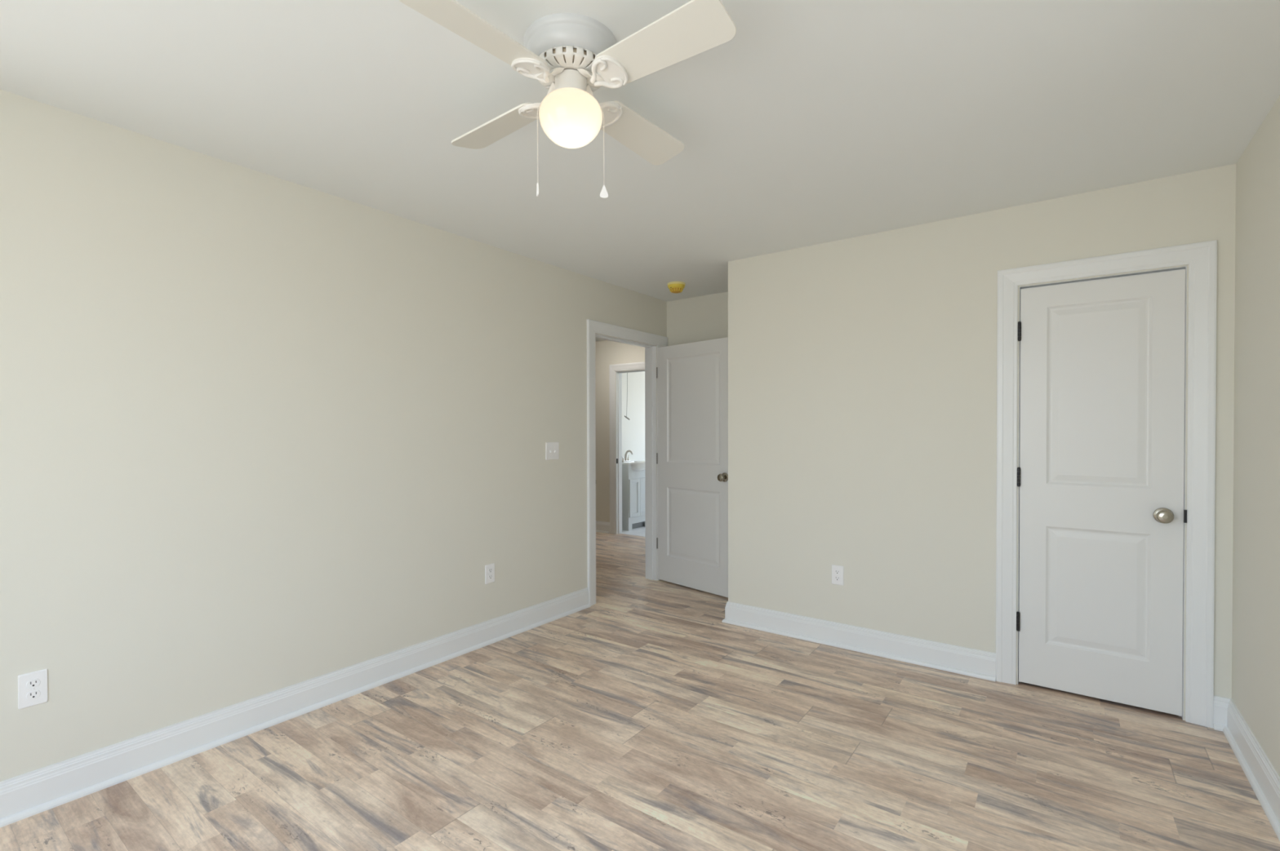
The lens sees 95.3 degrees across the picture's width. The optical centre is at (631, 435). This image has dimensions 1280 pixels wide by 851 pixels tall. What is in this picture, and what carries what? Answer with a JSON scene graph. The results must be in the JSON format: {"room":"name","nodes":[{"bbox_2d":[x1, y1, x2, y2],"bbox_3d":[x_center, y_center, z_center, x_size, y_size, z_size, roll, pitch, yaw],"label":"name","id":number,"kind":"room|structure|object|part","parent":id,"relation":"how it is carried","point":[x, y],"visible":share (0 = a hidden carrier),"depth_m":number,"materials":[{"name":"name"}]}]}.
{"room":"empty bedroom","nodes":[
{"label":"empty bedroom","id":0,"kind":"room"},
{"bbox_2d":[0,89,666,782],"bbox_3d":[-0.945,0.052,3.582,0.115,2.440,6.840,0,1,37],"label":"wall","id":1,"kind":"structure","parent":0,"point":[260,433],"depth_m":2.51,"materials":[{"name":"white paint"}]},
{"bbox_2d":[17,669,48,709],"bbox_3d":[-2.051,0.869,1.999,0.008,0.116,0.072,0,1,37],"label":"wall outlet","id":2,"kind":"object","parent":1,"relation":"attached to","point":[33,687],"visible":1,"depth_m":2.00,"materials":[{"name":"white plastic"}]},
{"bbox_2d":[26,690,40,700],"bbox_3d":[-2.049,0.888,1.998,0.003,0.026,0.034,0,1,37],"label":"socket","id":3,"kind":"object","parent":2,"relation":"attached to","point":[30,695],"depth_m":2.00,"materials":[{"name":"white plastic"}]},
{"bbox_2d":[26,679,40,688],"bbox_3d":[-2.050,0.849,1.998,0.003,0.026,0.034,0,1,37],"label":"socket","id":4,"kind":"object","parent":2,"relation":"attached to","point":[30,683],"depth_m":2.00,"materials":[{"name":"white plastic"}]},
{"bbox_2d":[0,587,591,827],"bbox_3d":[-1.585,1.214,2.608,0.031,0.139,4.251,0,1,37],"label":"baseboard","id":5,"kind":"structure","parent":1,"relation":"attached to","point":[24,796],"depth_m":2.49,"materials":[{"name":"white paint"}]},
{"bbox_2d":[484,563,494,584],"bbox_3d":[-0.870,0.849,3.585,0.008,0.116,0.072,0,1,37],"label":"wall outlet","id":6,"kind":"object","parent":1,"relation":"attached to","point":[489,569],"visible":1,"depth_m":3.58,"materials":[{"name":"white plastic"}]},
{"bbox_2d":[545,442,559,460],"bbox_3d":[-0.542,0.105,4.014,0.015,0.120,0.126,0,1,37],"label":"light switch","id":7,"kind":"object","parent":1,"relation":"attached to","point":[552,449],"visible":1,"depth_m":4.01,"materials":[{"name":"white plastic"}]},
{"bbox_2d":[586,319,667,605],"bbox_3d":[-0.058,0.197,4.773,0.155,2.122,1.065,0,1,37],"label":"door frame","id":8,"kind":"structure","parent":1,"relation":"attached to","point":[593,326],"depth_m":4.74,"materials":[{"name":"white paint"}]},
{"bbox_2d":[656,337,728,597],"bbox_3d":[0.481,0.244,4.737,0.100,2.000,0.816,-1,1,-42],"label":"door","id":9,"kind":"structure","parent":1,"relation":"in","point":[692,378],"depth_m":4.73,"materials":[{"name":"white paint"}]},
{"bbox_3d":[0.695,0.321,4.476,0.065,0.071,0.071,-1,1,-42],"label":"knob","id":10,"kind":"part","parent":9,"relation":"part of","materials":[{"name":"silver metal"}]},
{"bbox_2d":[595,340,644,522],"bbox_3d":[-0.184,0.012,7.352,3.400,2.440,0.115,0,1,37],"label":"wall","id":11,"kind":"structure","parent":0,"point":[607,353],"depth_m":7.40,"materials":[{"name":"white paint"}]},
{"bbox_2d":[595,520,609,533],"bbox_3d":[-0.933,1.160,7.832,1.636,0.139,0.031,0,1,37],"label":"baseboard","id":12,"kind":"structure","parent":11,"relation":"attached to","point":[601,526],"depth_m":7.41,"materials":[{"name":"white paint"}]},
{"bbox_2d":[608,361,644,534],"bbox_3d":[0.131,0.173,7.106,0.928,2.122,0.135,0,1,37],"label":"door frame","id":13,"kind":"structure","parent":11,"relation":"attached to","point":[615,504],"depth_m":7.31,"materials":[{"name":"white paint"}]},
{"bbox_2d":[622,371,644,461],"bbox_3d":[0.969,0.004,7.896,2.040,2.440,2.135,0,1,37],"label":"wall","id":14,"kind":"structure","parent":0,"point":[633,401],"depth_m":8.14,"materials":[{"name":"white paint"}]},
{"bbox_2d":[0,0,1279,341],"bbox_3d":[-0.222,-1.228,4.432,7.218,0.100,9.250,0,1,37],"label":"ceiling","id":15,"kind":"structure","parent":0,"point":[819,122],"depth_m":2.04,"materials":[{"name":"white paint"}]},
{"bbox_2d":[399,0,736,198],"bbox_3d":[-0.180,-0.929,1.725,0.812,0.444,0.812,0,1,-6],"label":"ceiling fan","id":16,"kind":"object","parent":15,"relation":"hanging from","point":[572,55],"visible":1,"depth_m":1.62,"materials":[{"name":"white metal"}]},
{"bbox_3d":[-0.386,-1.015,1.467,0.140,0.006,0.390,17,12,37],"label":"blade","id":17,"kind":"part","parent":16,"relation":"part of","materials":[{"name":"white laminate"}]},
{"bbox_3d":[-0.438,-1.019,1.930,0.390,0.006,0.140,-1,14,39],"label":"blade","id":18,"kind":"part","parent":16,"relation":"part of","materials":[{"name":"white laminate"}]},
{"bbox_3d":[-0.251,-0.879,1.718,0.055,0.271,0.003,0,1,-6],"label":"pull chain","id":19,"kind":"part","parent":16,"relation":"part of","materials":[{"name":"silver metal"}]},
{"bbox_3d":[-0.180,-0.930,1.725,0.188,0.138,0.188,0,1,37],"label":"globe","id":20,"kind":"part","parent":16,"relation":"part of"},
{"bbox_3d":[-0.108,-0.879,1.733,0.055,0.271,0.003,0,1,-6],"label":"pull chain","id":21,"kind":"part","parent":16,"relation":"part of","materials":[{"name":"silver metal"}]},
{"bbox_3d":[0.026,-1.021,1.982,0.140,0.006,0.390,-17,-11,37],"label":"blade","id":22,"kind":"part","parent":16,"relation":"part of","materials":[{"name":"white laminate"}]},
{"bbox_3d":[0.077,-1.016,1.518,0.390,0.006,0.140,1,-12,39],"label":"blade","id":23,"kind":"part","parent":16,"relation":"part of","materials":[{"name":"white laminate"}]},
{"bbox_2d":[624,373,629,420],"bbox_3d":[-0.063,-0.708,7.681,0.077,1.007,0.017,0,1,1],"label":"pull cord","id":24,"kind":"object","parent":15,"relation":"hanging from","point":[626,417],"visible":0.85,"depth_m":7.68,"materials":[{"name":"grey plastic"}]},
{"bbox_2d":[666,281,685,293],"bbox_3d":[0.347,-1.145,4.533,0.140,0.070,0.140,0,1,37],"label":"smoke detector","id":25,"kind":"object","parent":15,"relation":"attached to","point":[675,287],"visible":1,"depth_m":4.49,"materials":[{"name":"yellow plastic"}]},
{"bbox_2d":[670,287,682,293],"bbox_3d":[0.347,-1.125,4.533,0.100,0.030,0.100,0,1,37],"label":"grille","id":26,"kind":"object","parent":25,"relation":"attached to","point":[673,290],"depth_m":4.50,"materials":[{"name":"yellow plastic"}]},
{"bbox_2d":[0,526,1279,850],"bbox_3d":[-0.247,1.301,4.417,7.218,0.082,9.150,0,1,37],"label":"floor","id":27,"kind":"structure","parent":0,"point":[638,718],"depth_m":2.28,"materials":[{"name":"brown wood"}]},
{"bbox_2d":[622,460,645,530],"bbox_3d":[0.022,0.786,7.766,0.441,0.880,0.476,0,1,37],"label":"bathroom vanity","id":28,"kind":"object","parent":27,"relation":"on","point":[633,517],"visible":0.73,"depth_m":7.59,"materials":[{"name":"white paint"}]},
{"bbox_2d":[622,450,632,462],"bbox_3d":[-0.042,0.269,7.807,0.145,0.152,0.184,0,1,37],"label":"faucet","id":29,"kind":"object","parent":28,"relation":"on","point":[625,460],"visible":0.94,"depth_m":7.82,"materials":[{"name":"silver metal"}]},
{"bbox_2d":[622,460,644,471],"bbox_3d":[0.021,0.407,7.762,0.441,0.122,0.476,0,1,37],"label":"sink","id":30,"kind":"object","parent":28,"relation":"in","point":[632,465],"depth_m":7.57,"materials":[{"name":"white ceramic"}]},
{"bbox_3d":[0.037,0.811,7.615,0.017,0.492,0.220,0,1,37],"label":"cabinet door","id":31,"kind":"part","parent":28,"relation":"part of","materials":[{"name":"white paint"}]},
{"bbox_3d":[0.171,0.809,7.794,0.017,0.492,0.220,0,1,37],"label":"cabinet door","id":32,"kind":"part","parent":28,"relation":"part of","materials":[{"name":"white paint"}]},
{"bbox_2d":[666,292,728,346],"bbox_3d":[1.716,0.040,4.197,3.418,2.440,0.115,0,1,37],"label":"wall","id":33,"kind":"structure","parent":0,"point":[705,317],"depth_m":4.97,"materials":[{"name":"white paint"}]},
{"bbox_2d":[728,164,1235,720],"bbox_3d":[1.853,0.046,3.541,2.414,2.440,0.776,0,1,37],"label":"wall","id":34,"kind":"structure","parent":0,"point":[862,370],"depth_m":3.29,"materials":[{"name":"white paint"}]},
{"bbox_2d":[831,564,844,586],"bbox_3d":[1.241,0.842,3.517,0.072,0.116,0.008,0,1,37],"label":"wall outlet","id":35,"kind":"object","parent":34,"relation":"attached to","point":[837,571],"visible":1,"depth_m":3.51,"materials":[{"name":"white plastic"}]},
{"bbox_2d":[834,576,839,581],"bbox_3d":[1.239,0.861,3.515,0.034,0.026,0.003,0,1,37],"label":"socket","id":36,"kind":"object","parent":35,"relation":"attached to","point":[836,578],"depth_m":3.52,"materials":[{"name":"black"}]},
{"bbox_2d":[834,569,839,574],"bbox_3d":[1.239,0.822,3.515,0.034,0.026,0.003,0,1,37],"label":"socket","id":37,"kind":"object","parent":35,"relation":"attached to","point":[836,571],"depth_m":3.51,"materials":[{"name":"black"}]},
{"bbox_2d":[721,601,995,681],"bbox_3d":[1.486,1.195,3.808,1.579,0.139,0.807,0,1,37],"label":"baseboard","id":38,"kind":"structure","parent":34,"relation":"attached to","point":[974,663],"depth_m":3.40,"materials":[{"name":"white paint"}]},
{"bbox_2d":[1016,269,1185,716],"bbox_3d":[2.209,0.258,2.780,0.622,2.000,0.100,0,1,37],"label":"door","id":39,"kind":"structure","parent":34,"relation":"in","point":[1100,471],"depth_m":2.77,"materials":[{"name":"white paint"}]},
{"bbox_3d":[2.394,0.362,2.622,0.071,0.071,0.065,0,1,37],"label":"knob","id":40,"kind":"part","parent":39,"relation":"part of","materials":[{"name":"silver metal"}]},
{"bbox_2d":[995,240,1217,728],"bbox_3d":[2.247,0.212,2.824,0.808,2.122,0.135,0,1,37],"label":"door frame","id":41,"kind":"structure","parent":34,"relation":"attached to","point":[1201,258],"depth_m":2.60,"materials":[{"name":"white paint"}]},
{"bbox_3d":[2.474,0.359,2.609,0.010,0.057,0.041,0,1,37],"label":"strike plate","id":42,"kind":"part","parent":41,"relation":"part of","materials":[{"name":"brown metal"}]},
{"bbox_2d":[1213,695,1230,731],"bbox_3d":[2.559,1.206,2.525,0.058,0.139,0.031,0,1,37],"label":"baseboard","id":43,"kind":"structure","parent":34,"relation":"attached to","point":[1220,704],"depth_m":2.53,"materials":[{"name":"white paint"}]},
{"bbox_2d":[1231,95,1279,777],"bbox_3d":[1.512,0.073,0.954,0.130,2.440,5.561,0,1,37],"label":"wall","id":44,"kind":"structure","parent":0,"point":[1255,624],"depth_m":2.19,"materials":[{"name":"white paint"}]},
{"bbox_2d":[1222,698,1279,841],"bbox_3d":[1.220,1.227,0.705,0.031,0.139,4.550,0,1,37],"label":"baseboard","id":45,"kind":"structure","parent":44,"relation":"attached to","point":[1263,778],"depth_m":2.14,"materials":[{"name":"white paint"}]}
]}

